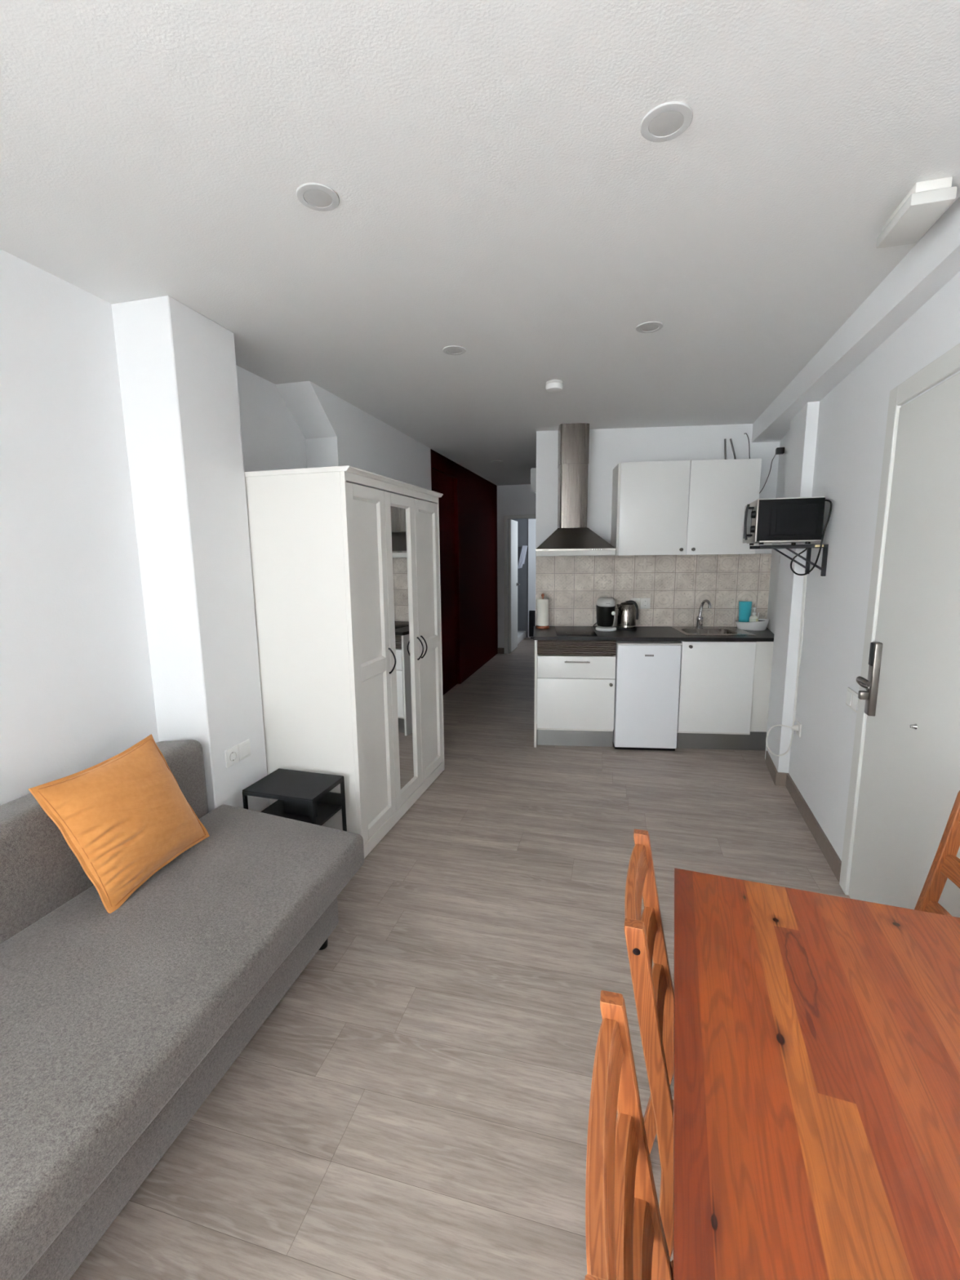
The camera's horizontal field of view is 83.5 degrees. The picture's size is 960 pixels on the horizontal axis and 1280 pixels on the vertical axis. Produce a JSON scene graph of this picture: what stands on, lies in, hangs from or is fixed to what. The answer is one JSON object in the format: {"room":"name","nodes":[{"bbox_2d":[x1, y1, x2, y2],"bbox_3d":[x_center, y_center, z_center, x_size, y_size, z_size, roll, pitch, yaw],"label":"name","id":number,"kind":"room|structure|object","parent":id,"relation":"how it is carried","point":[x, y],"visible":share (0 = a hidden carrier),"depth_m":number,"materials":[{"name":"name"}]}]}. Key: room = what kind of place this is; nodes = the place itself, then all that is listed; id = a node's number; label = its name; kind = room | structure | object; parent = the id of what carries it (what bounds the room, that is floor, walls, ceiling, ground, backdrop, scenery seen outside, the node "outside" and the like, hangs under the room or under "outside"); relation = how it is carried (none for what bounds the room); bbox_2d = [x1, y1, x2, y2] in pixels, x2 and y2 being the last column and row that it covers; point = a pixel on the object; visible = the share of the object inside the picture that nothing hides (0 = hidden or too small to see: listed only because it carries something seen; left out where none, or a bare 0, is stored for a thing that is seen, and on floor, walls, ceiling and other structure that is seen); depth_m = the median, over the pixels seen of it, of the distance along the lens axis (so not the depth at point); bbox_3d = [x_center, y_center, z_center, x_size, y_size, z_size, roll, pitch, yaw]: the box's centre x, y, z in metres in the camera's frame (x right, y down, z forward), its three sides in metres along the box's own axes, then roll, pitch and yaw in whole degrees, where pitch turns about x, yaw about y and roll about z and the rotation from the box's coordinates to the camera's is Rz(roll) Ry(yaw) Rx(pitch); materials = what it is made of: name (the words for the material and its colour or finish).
{"room":"studio apartment","nodes":[
{"label":"studio apartment","id":0,"kind":"room"},
{"bbox_2d":[0,248,306,805],"bbox_3d":[-2.212,0.331,-0.343,0.140,2.500,8.450,2,9,14],"label":"wall","id":1,"kind":"structure","parent":0,"point":[77,691],"depth_m":1.99,"materials":[{"name":"white paint"}]},
{"bbox_2d":[111,295,269,813],"bbox_3d":[-1.275,-0.125,2.474,0.277,2.500,0.373,2,9,14],"label":"wall pillar","id":2,"kind":"structure","parent":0,"point":[177,369],"depth_m":2.30,"materials":[{"name":"white paint"}]},
{"bbox_2d":[224,738,250,768],"bbox_3d":[-1.134,0.531,2.522,0.011,0.082,0.166,2,9,14],"label":"wall socket","id":3,"kind":"object","parent":2,"relation":"attached to","point":[236,753],"visible":1,"depth_m":2.51,"materials":[{"name":"white plastic"}]},
{"bbox_2d":[275,381,497,694],"bbox_3d":[-0.523,-0.653,5.753,0.365,2.500,5.050,2,9,14],"label":"wall","id":4,"kind":"structure","parent":0,"point":[468,504],"depth_m":5.82,"materials":[{"name":"red paint"}]},
{"bbox_2d":[69,637,850,1279],"bbox_3d":[0.346,1.135,2.720,4.100,0.100,15.539,2,9,14],"label":"floor","id":5,"kind":"structure","parent":0,"point":[415,1104],"depth_m":1.72,"materials":[{"name":"grey wood"}]},
{"bbox_2d":[0,739,364,1279],"bbox_3d":[-1.221,0.963,1.239,1.027,0.735,2.377,2,9,14],"label":"sofa","id":6,"kind":"object","parent":5,"relation":"on","point":[117,1027],"visible":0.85,"depth_m":1.42,"materials":[{"name":"grey fabric"}]},
{"bbox_2d":[28,733,208,913],"bbox_3d":[-1.189,0.601,1.839,0.200,0.438,0.538,2,9,14],"label":"cushion","id":7,"kind":"object","parent":6,"relation":"on","point":[126,816],"visible":1,"depth_m":1.74,"materials":[{"name":"fabric"}]},
{"bbox_2d":[242,768,346,831],"bbox_3d":[-0.862,0.893,2.540,0.365,0.460,0.262,2,9,16],"label":"side table","id":8,"kind":"object","parent":5,"relation":"on","point":[306,797],"visible":0.85,"depth_m":2.50,"materials":[{"name":"black metal"}]},
{"bbox_2d":[260,800,342,826],"bbox_3d":[-0.863,0.818,2.528,0.341,0.012,0.254,2,9,16],"label":"shelf","id":9,"kind":"object","parent":8,"relation":"attached to","point":[326,809],"depth_m":2.53,"materials":[{"name":"black metal"}]},
{"bbox_2d":[244,465,444,858],"bbox_3d":[-0.669,0.066,3.162,0.583,1.895,1.199,2,9,16],"label":"wardrobe","id":10,"kind":"object","parent":5,"relation":"on","point":[345,560],"visible":0.97,"depth_m":2.65,"materials":[{"name":"white wood"}]},
{"bbox_2d":[390,506,414,789],"bbox_3d":[-0.443,0.063,3.092,0.004,1.609,0.227,2,9,17],"label":"mirror","id":11,"kind":"object","parent":10,"relation":"attached to","point":[398,515],"depth_m":3.09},
{"bbox_2d":[517,631,525,644],"bbox_3d":[0.414,-0.047,9.471,0.650,0.120,0.900,2,9,14],"label":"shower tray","id":12,"kind":"object","parent":5,"relation":"on","point":[521,634],"visible":0.24,"depth_m":9.45,"materials":[{"name":"white ceramic"}]},
{"bbox_2d":[528,610,535,638],"bbox_3d":[0.985,-0.272,9.517,0.220,0.502,0.140,2,9,14],"label":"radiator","id":13,"kind":"object","parent":5,"relation":"on","point":[531,613],"visible":0.41,"depth_m":9.47,"materials":[{"name":"black metal"}]},
{"bbox_2d":[533,640,616,747],"bbox_3d":[0.754,0.381,4.396,0.612,0.857,0.620,0,9,6],"label":"base cabinet","id":14,"kind":"object","parent":5,"relation":"on","point":[575,680],"visible":0.96,"depth_m":4.12,"materials":[{"name":"white laminate"}]},
{"bbox_2d":[533,626,773,641],"bbox_3d":[1.404,-0.054,4.269,1.947,0.026,0.616,0,9,6],"label":"countertop","id":15,"kind":"structure","parent":14,"relation":"on","point":[641,633],"depth_m":4.05,"materials":[{"name":"black plastic"}]},
{"bbox_2d":[535,593,549,628],"bbox_3d":[0.527,-0.246,4.519,0.114,0.292,0.114,0,9,6],"label":"paper towel holder","id":16,"kind":"object","parent":15,"relation":"on","point":[542,594],"visible":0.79,"depth_m":4.49,"materials":[{"name":"brown wood"}]},
{"bbox_2d":[536,598,548,626],"bbox_3d":[0.527,-0.234,4.521,0.100,0.224,0.100,0,9,6],"label":"paper towel roll","id":17,"kind":"object","parent":16,"relation":"on","point":[542,613],"visible":0.98,"depth_m":4.48,"materials":[{"name":"white paper"}]},
{"bbox_2d":[554,626,597,635],"bbox_3d":[0.765,-0.076,4.347,0.305,0.005,0.510,0,9,6],"label":"cooktop","id":18,"kind":"object","parent":15,"relation":"in","point":[560,630],"visible":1,"depth_m":4.29,"materials":[{"name":"black glass"}]},
{"bbox_2d":[593,596,616,631],"bbox_3d":[1.024,-0.216,4.395,0.171,0.262,0.291,0,9,6],"label":"coffee machine","id":19,"kind":"object","parent":15,"relation":"on","point":[605,606],"visible":1,"depth_m":4.33,"materials":[{"name":"black plastic"}]},
{"bbox_2d":[595,626,616,631],"bbox_3d":[1.023,-0.092,4.363,0.166,0.028,0.190,0,9,6],"label":"drip tray","id":20,"kind":"object","parent":19,"relation":"on","point":[602,628],"depth_m":4.30,"materials":[{"name":"white plastic"}]},
{"bbox_2d":[616,600,638,630],"bbox_3d":[1.202,-0.206,4.402,0.156,0.237,0.156,-7,11,-33],"label":"kettle","id":21,"kind":"object","parent":15,"relation":"on","point":[627,615],"visible":1,"depth_m":4.35,"materials":[{"name":"silver metal"}]},
{"bbox_2d":[695,599,711,628],"bbox_3d":[1.797,-0.208,4.339,0.068,0.240,0.159,-1,9,-5],"label":"faucet","id":22,"kind":"object","parent":15,"relation":"on","point":[699,619],"visible":1,"depth_m":4.37,"materials":[{"name":"silver metal"}]},
{"bbox_2d":[671,626,756,641],"bbox_3d":[1.830,-0.004,4.265,0.509,0.144,0.482,0,9,6],"label":"sink","id":23,"kind":"object","parent":15,"relation":"in","point":[689,631],"visible":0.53,"depth_m":4.33,"materials":[{"name":"silver metal"}]},
{"bbox_2d":[735,618,769,631],"bbox_3d":[2.191,-0.127,4.330,0.250,0.083,0.204,2,9,18],"label":"caddy","id":24,"kind":"object","parent":15,"relation":"on","point":[758,625],"visible":0.9,"depth_m":4.26,"materials":[{"name":"white"}]},
{"bbox_2d":[738,600,752,622],"bbox_3d":[2.147,-0.207,4.361,0.100,0.207,0.100,2,9,14],"label":"plastic cup","id":25,"kind":"object","parent":24,"relation":"in","point":[744,607],"visible":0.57,"depth_m":4.32,"materials":[{"name":"teal plastic"}]},
{"bbox_2d":[749,607,758,622],"bbox_3d":[2.180,-0.176,4.276,0.069,0.170,0.050,0,9,6],"label":"soap dispenser","id":26,"kind":"object","parent":24,"relation":"in","point":[753,618],"visible":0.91,"depth_m":4.26,"materials":[{"name":"white plastic"}]},
{"bbox_2d":[584,990,673,1279],"bbox_3d":[0.359,0.971,0.621,0.477,0.880,0.360,2,9,15],"label":"dining chair","id":27,"kind":"object","parent":5,"relation":"on","point":[626,1240],"visible":0.98,"depth_m":0.70,"materials":[{"name":"brown wood"}]},
{"bbox_2d":[613,640,682,751],"bbox_3d":[1.288,0.396,4.313,0.465,0.842,0.585,0,9,6],"label":"fridge","id":28,"kind":"object","parent":5,"relation":"on","point":[646,686],"visible":0.85,"depth_m":4.04,"materials":[{"name":"white metal"}]},
{"bbox_2d":[615,640,681,645],"bbox_3d":[1.285,-0.011,4.258,0.465,0.012,0.568,0,9,6],"label":"refrigerator top","id":29,"kind":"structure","parent":28,"relation":"on","point":[619,642],"depth_m":4.02,"materials":[{"name":"grey plastic"}]},
{"bbox_2d":[624,828,673,1265],"bbox_3d":[0.522,0.900,1.061,0.477,0.880,0.360,2,9,18],"label":"dining chair","id":30,"kind":"object","parent":5,"relation":"on","point":[653,987],"visible":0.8,"depth_m":0.96,"materials":[{"name":"brown wood"}]},
{"bbox_2d":[676,640,773,750],"bbox_3d":[1.866,0.387,4.280,0.676,0.852,0.606,0,9,6],"label":"base cabinet","id":31,"kind":"object","parent":5,"relation":"on","point":[723,704],"visible":0.84,"depth_m":4.01,"materials":[{"name":"white laminate"}]},
{"bbox_2d":[673,867,959,1279],"bbox_3d":[0.626,1.027,0.696,0.737,0.740,1.185,3,10,20],"label":"dining table","id":32,"kind":"object","parent":5,"relation":"on","point":[816,1036],"visible":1,"depth_m":0.77,"materials":[{"name":"brown wood"}]},
{"bbox_2d":[914,790,959,915],"bbox_3d":[1.016,0.846,1.368,0.477,0.880,0.360,2,9,16],"label":"dining chair","id":33,"kind":"object","parent":5,"relation":"on","point":[945,864],"visible":0.17,"depth_m":1.42,"materials":[{"name":"brown wood"}]},
{"bbox_2d":[0,0,959,485],"bbox_3d":[0.346,-1.444,2.317,4.050,0.120,15.350,2,9,14],"label":"ceiling","id":34,"kind":"structure","parent":0,"point":[504,199],"depth_m":1.45,"materials":[{"name":"white paint"}]},
{"bbox_2d":[296,182,339,211],"bbox_3d":[-0.456,-1.245,1.513,0.117,0.005,0.117,2,9,14],"label":"recessed light","id":35,"kind":"object","parent":34,"relation":"in","point":[317,197],"visible":1,"depth_m":1.51,"materials":[{"name":"grey plastic"}]},
{"bbox_2d":[303,189,332,207],"bbox_3d":[-0.456,-1.245,1.513,0.078,0.004,0.078,-9,12,-41],"label":"diffuser","id":36,"kind":"object","parent":35,"relation":"attached to","point":[313,197],"depth_m":1.51,"materials":[{"name":"grey plastic"}]},
{"bbox_2d":[442,345,466,355],"bbox_3d":[-0.126,-1.429,2.654,0.117,0.005,0.117,2,9,14],"label":"recessed light","id":37,"kind":"object","parent":34,"relation":"in","point":[452,349],"visible":1,"depth_m":2.65,"materials":[{"name":"grey plastic"}]},
{"bbox_2d":[446,347,462,353],"bbox_3d":[-0.126,-1.429,2.654,0.078,0.004,0.078,-2,9,-12],"label":"diffuser","id":38,"kind":"object","parent":37,"relation":"attached to","point":[449,350],"depth_m":2.65,"materials":[{"name":"grey plastic"}]},
{"bbox_2d":[491,460,502,462],"bbox_3d":[0.182,-1.935,5.826,0.117,0.005,0.117,2,9,14],"label":"recessed light","id":39,"kind":"object","parent":34,"relation":"in","point":[494,461],"visible":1,"depth_m":5.82,"materials":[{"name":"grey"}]},
{"bbox_2d":[545,379,563,392],"bbox_3d":[0.439,-1.496,3.175,0.102,0.048,0.102,2,9,14],"label":"smoke detector","id":40,"kind":"object","parent":34,"relation":"attached to","point":[554,385],"visible":1,"depth_m":3.14,"materials":[{"name":"grey plastic"}]},
{"bbox_2d":[635,321,662,333],"bbox_3d":[0.758,-1.399,2.406,0.117,0.005,0.117,2,9,14],"label":"recessed light","id":41,"kind":"object","parent":34,"relation":"in","point":[648,326],"visible":1,"depth_m":2.40,"materials":[{"name":"grey plastic"}]},
{"bbox_2d":[640,324,658,331],"bbox_3d":[0.758,-1.399,2.406,0.078,0.004,0.078,7,12,40],"label":"diffuser","id":42,"kind":"object","parent":41,"relation":"attached to","point":[643,327],"depth_m":2.41,"materials":[{"name":"grey plastic"}]},
{"bbox_2d":[640,101,693,142],"bbox_3d":[0.438,-1.215,1.263,0.117,0.005,0.117,2,9,14],"label":"recessed light","id":43,"kind":"object","parent":34,"relation":"in","point":[668,121],"visible":1,"depth_m":1.26,"materials":[{"name":"grey plastic"}]},
{"bbox_2d":[648,111,684,136],"bbox_3d":[0.438,-1.215,1.263,0.078,0.004,0.078,-4,10,-19],"label":"diffuser","id":44,"kind":"object","parent":43,"relation":"attached to","point":[661,123],"depth_m":1.26,"materials":[{"name":"grey plastic"}]},
{"bbox_2d":[751,196,959,442],"bbox_3d":[1.791,-1.320,2.278,0.524,0.142,4.550,2,9,14],"label":"ceiling beam","id":45,"kind":"structure","parent":34,"relation":"attached to","point":[934,260],"depth_m":2.12,"materials":[{"name":"white paint"}]},
{"bbox_2d":[875,176,957,248],"bbox_3d":[1.271,-1.245,1.574,0.108,0.060,0.225,2,9,15],"label":"ceiling box","id":46,"kind":"object","parent":34,"relation":"attached to","point":[926,201],"visible":1,"depth_m":1.52,"materials":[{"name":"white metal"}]},
{"bbox_2d":[497,484,536,653],"bbox_3d":[0.623,-1.027,8.041,1.800,2.500,0.110,2,9,14],"label":"wall","id":47,"kind":"structure","parent":0,"point":[512,500],"depth_m":7.91,"materials":[{"name":"white paint"}]},
{"bbox_2d":[497,647,504,653],"bbox_3d":[0.320,0.165,8.247,0.100,0.088,0.013,2,9,14],"label":"baseboard","id":48,"kind":"structure","parent":47,"relation":"attached to","point":[500,651],"depth_m":8.24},
{"bbox_2d":[503,514,535,653],"bbox_3d":[0.888,-0.846,8.255,0.930,2.070,0.625,2,9,14],"label":"door frame","id":49,"kind":"structure","parent":47,"relation":"in","point":[513,584],"depth_m":8.17,"materials":[{"name":"white paint"}]},
{"bbox_2d":[511,518,535,637],"bbox_3d":[1.129,-1.279,9.600,2.000,2.500,0.120,2,9,14],"label":"wall","id":50,"kind":"structure","parent":0,"point":[522,524],"depth_m":9.64,"materials":[{"name":"paint"}]},
{"bbox_3d":[0.699,-1.655,9.571,0.336,0.016,0.068,2,9,14],"label":"towel rail","id":51,"kind":"object","parent":50,"relation":"attached to","visible":0},
{"bbox_2d":[517,545,527,568],"bbox_3d":[0.751,-1.469,9.555,0.180,0.407,0.049,2,9,14],"label":"towel","id":52,"kind":"object","parent":51,"relation":"hanging from","point":[522,560],"visible":1,"depth_m":9.54,"materials":[{"name":"white fabric"}]},
{"bbox_2d":[535,423,779,724],"bbox_3d":[1.553,-0.488,4.574,2.150,2.500,0.140,0,9,6],"label":"wall","id":53,"kind":"structure","parent":0,"point":[608,447],"depth_m":4.37,"materials":[{"name":"white paint"}]},
{"bbox_2d":[535,422,615,555],"bbox_3d":[0.741,-1.177,4.222,0.596,1.010,0.501,0,9,6],"label":"hood","id":54,"kind":"object","parent":53,"relation":"attached to","point":[572,536],"visible":1,"depth_m":4.21,"materials":[{"name":"silver metal"}]},
{"bbox_2d":[535,553,771,626],"bbox_3d":[1.441,-0.412,4.524,1.932,0.600,0.006,0,9,6],"label":"tiles","id":55,"kind":"structure","parent":53,"relation":"attached to","point":[677,586],"depth_m":4.51,"materials":[{"name":"beige tile"}]},
{"bbox_2d":[630,598,650,608],"bbox_3d":[1.355,-0.309,4.541,0.162,0.091,0.012,0,9,6],"label":"wall socket","id":56,"kind":"object","parent":55,"relation":"attached to","point":[644,603],"visible":0.68,"depth_m":4.54,"materials":[{"name":"white plastic"}]},
{"bbox_2d":[610,458,761,555],"bbox_3d":[1.583,-1.021,4.220,1.029,0.696,0.366,0,9,6],"label":"upper cabinet","id":57,"kind":"object","parent":53,"relation":"attached to","point":[677,507],"visible":0.98,"depth_m":4.07,"materials":[{"name":"white wood"}]},
{"bbox_2d":[724,438,736,459],"bbox_3d":[1.954,-1.479,4.216,0.170,0.202,0.090,0,9,6],"label":"router","id":58,"kind":"object","parent":57,"relation":"on","point":[725,439],"visible":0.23,"depth_m":4.22,"materials":[{"name":"black plastic"}]},
{"bbox_2d":[743,432,750,458],"bbox_3d":[2.090,-1.512,4.249,0.082,0.245,0.061,-1,9,-2],"label":"cable","id":59,"kind":"object","parent":53,"relation":"attached to","point":[745,433],"visible":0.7,"depth_m":4.23,"materials":[{"name":"grey plastic"}]},
{"bbox_2d":[767,431,789,634],"bbox_3d":[2.478,-0.435,4.182,0.476,2.500,1.040,2,9,14],"label":"wall","id":60,"kind":"structure","parent":0,"point":[783,459],"depth_m":4.14,"materials":[{"name":"white paint"}]},
{"bbox_2d":[759,447,784,493],"bbox_3d":[2.201,-1.178,4.122,0.071,0.542,0.222,-8,12,-38],"label":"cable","id":61,"kind":"object","parent":60,"relation":"attached to","point":[779,451],"visible":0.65,"depth_m":4.01,"materials":[{"name":"black plastic"}]},
{"bbox_2d":[764,401,819,773],"bbox_3d":[2.250,-0.319,3.465,0.559,2.500,0.480,2,9,14],"label":"wall pillar","id":62,"kind":"structure","parent":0,"point":[803,426],"depth_m":3.41,"materials":[{"name":"white paint"}]},
{"bbox_2d":[765,751,777,783],"bbox_3d":[1.995,0.870,3.682,0.013,0.088,0.402,3,10,20],"label":"baseboard","id":63,"kind":"structure","parent":62,"relation":"attached to","point":[772,770],"depth_m":3.66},
{"bbox_2d":[774,772,788,786],"bbox_3d":[1.955,0.902,3.481,0.075,0.088,0.013,2,9,14],"label":"baseboard","id":64,"kind":"structure","parent":62,"relation":"attached to","point":[780,777],"depth_m":3.48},
{"bbox_2d":[788,271,959,897],"bbox_3d":[0.858,0.389,-0.917,1.065,2.500,8.850,2,9,14],"label":"wall","id":65,"kind":"structure","parent":0,"point":[852,418],"depth_m":2.57,"materials":[{"name":"white paint"}]},
{"bbox_2d":[749,546,811,573],"bbox_3d":[1.795,-0.481,3.225,0.325,0.168,0.025,2,9,18],"label":"shelf bracket","id":66,"kind":"object","parent":65,"relation":"attached to","point":[806,566],"visible":0.6,"depth_m":3.18,"materials":[{"name":"black metal"}]},
{"bbox_2d":[742,496,832,575],"bbox_3d":[1.701,-0.579,3.063,0.394,0.411,0.462,2,9,18],"label":"microwave","id":67,"kind":"object","parent":66,"relation":"on","point":[793,521],"visible":0.98,"depth_m":2.86,"materials":[{"name":"black"}]},
{"bbox_2d":[759,544,828,576],"bbox_3d":[1.695,-0.432,2.920,0.325,0.168,0.026,2,9,18],"label":"shelf bracket","id":68,"kind":"object","parent":65,"relation":"attached to","point":[824,555],"visible":1,"depth_m":2.88,"materials":[{"name":"black metal"}]},
{"bbox_2d":[795,720,801,737],"bbox_3d":[1.927,0.538,3.251,0.011,0.082,0.082,2,9,18],"label":"wall outlet","id":69,"kind":"object","parent":65,"relation":"attached to","point":[798,733],"visible":0.94,"depth_m":3.23,"materials":[{"name":"white plastic"}]},
{"bbox_2d":[765,675,798,756],"bbox_3d":[1.864,0.477,3.308,0.159,0.505,0.122,2,9,18],"label":"cable","id":70,"kind":"object","parent":69,"relation":"attached to","point":[794,727],"visible":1,"depth_m":3.33,"materials":[{"name":"white plastic"}]},
{"bbox_2d":[794,568,807,720],"bbox_3d":[1.960,0.035,3.293,0.009,0.940,0.068,2,9,18],"label":"duct","id":71,"kind":"object","parent":65,"relation":"attached to","point":[802,611],"visible":0.91,"depth_m":3.27,"materials":[{"name":"white plastic"}]},
{"bbox_2d":[785,773,841,881],"bbox_3d":[1.819,0.984,2.971,0.013,0.088,1.082,2,9,18],"label":"baseboard","id":72,"kind":"structure","parent":65,"relation":"attached to","point":[824,845],"depth_m":2.83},
{"bbox_2d":[845,687,858,712],"bbox_3d":[1.663,0.269,2.398,0.014,0.082,0.166,2,9,18],"label":"light switch","id":73,"kind":"object","parent":65,"relation":"attached to","point":[851,699],"visible":0.65,"depth_m":2.40,"materials":[{"name":"white plastic"}]},
{"bbox_2d":[839,342,959,917],"bbox_3d":[1.472,0.144,1.802,0.124,2.122,1.024,2,9,18],"label":"door","id":74,"kind":"structure","parent":65,"relation":"in","point":[904,786],"depth_m":1.88,"materials":[{"name":"white paint"}]},
{"bbox_3d":[0.968,-0.751,6.277,0.150,2.500,3.280,2,9,14],"label":"wall","id":75,"kind":"structure","parent":0,"visible":0},
{"bbox_2d":[530,467,536,494],"bbox_3d":[0.769,-1.765,6.181,0.245,0.293,0.850,2,9,14],"label":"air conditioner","id":76,"kind":"object","parent":75,"relation":"attached to","point":[533,470],"visible":0.18,"depth_m":5.79,"materials":[{"name":"white plastic"}]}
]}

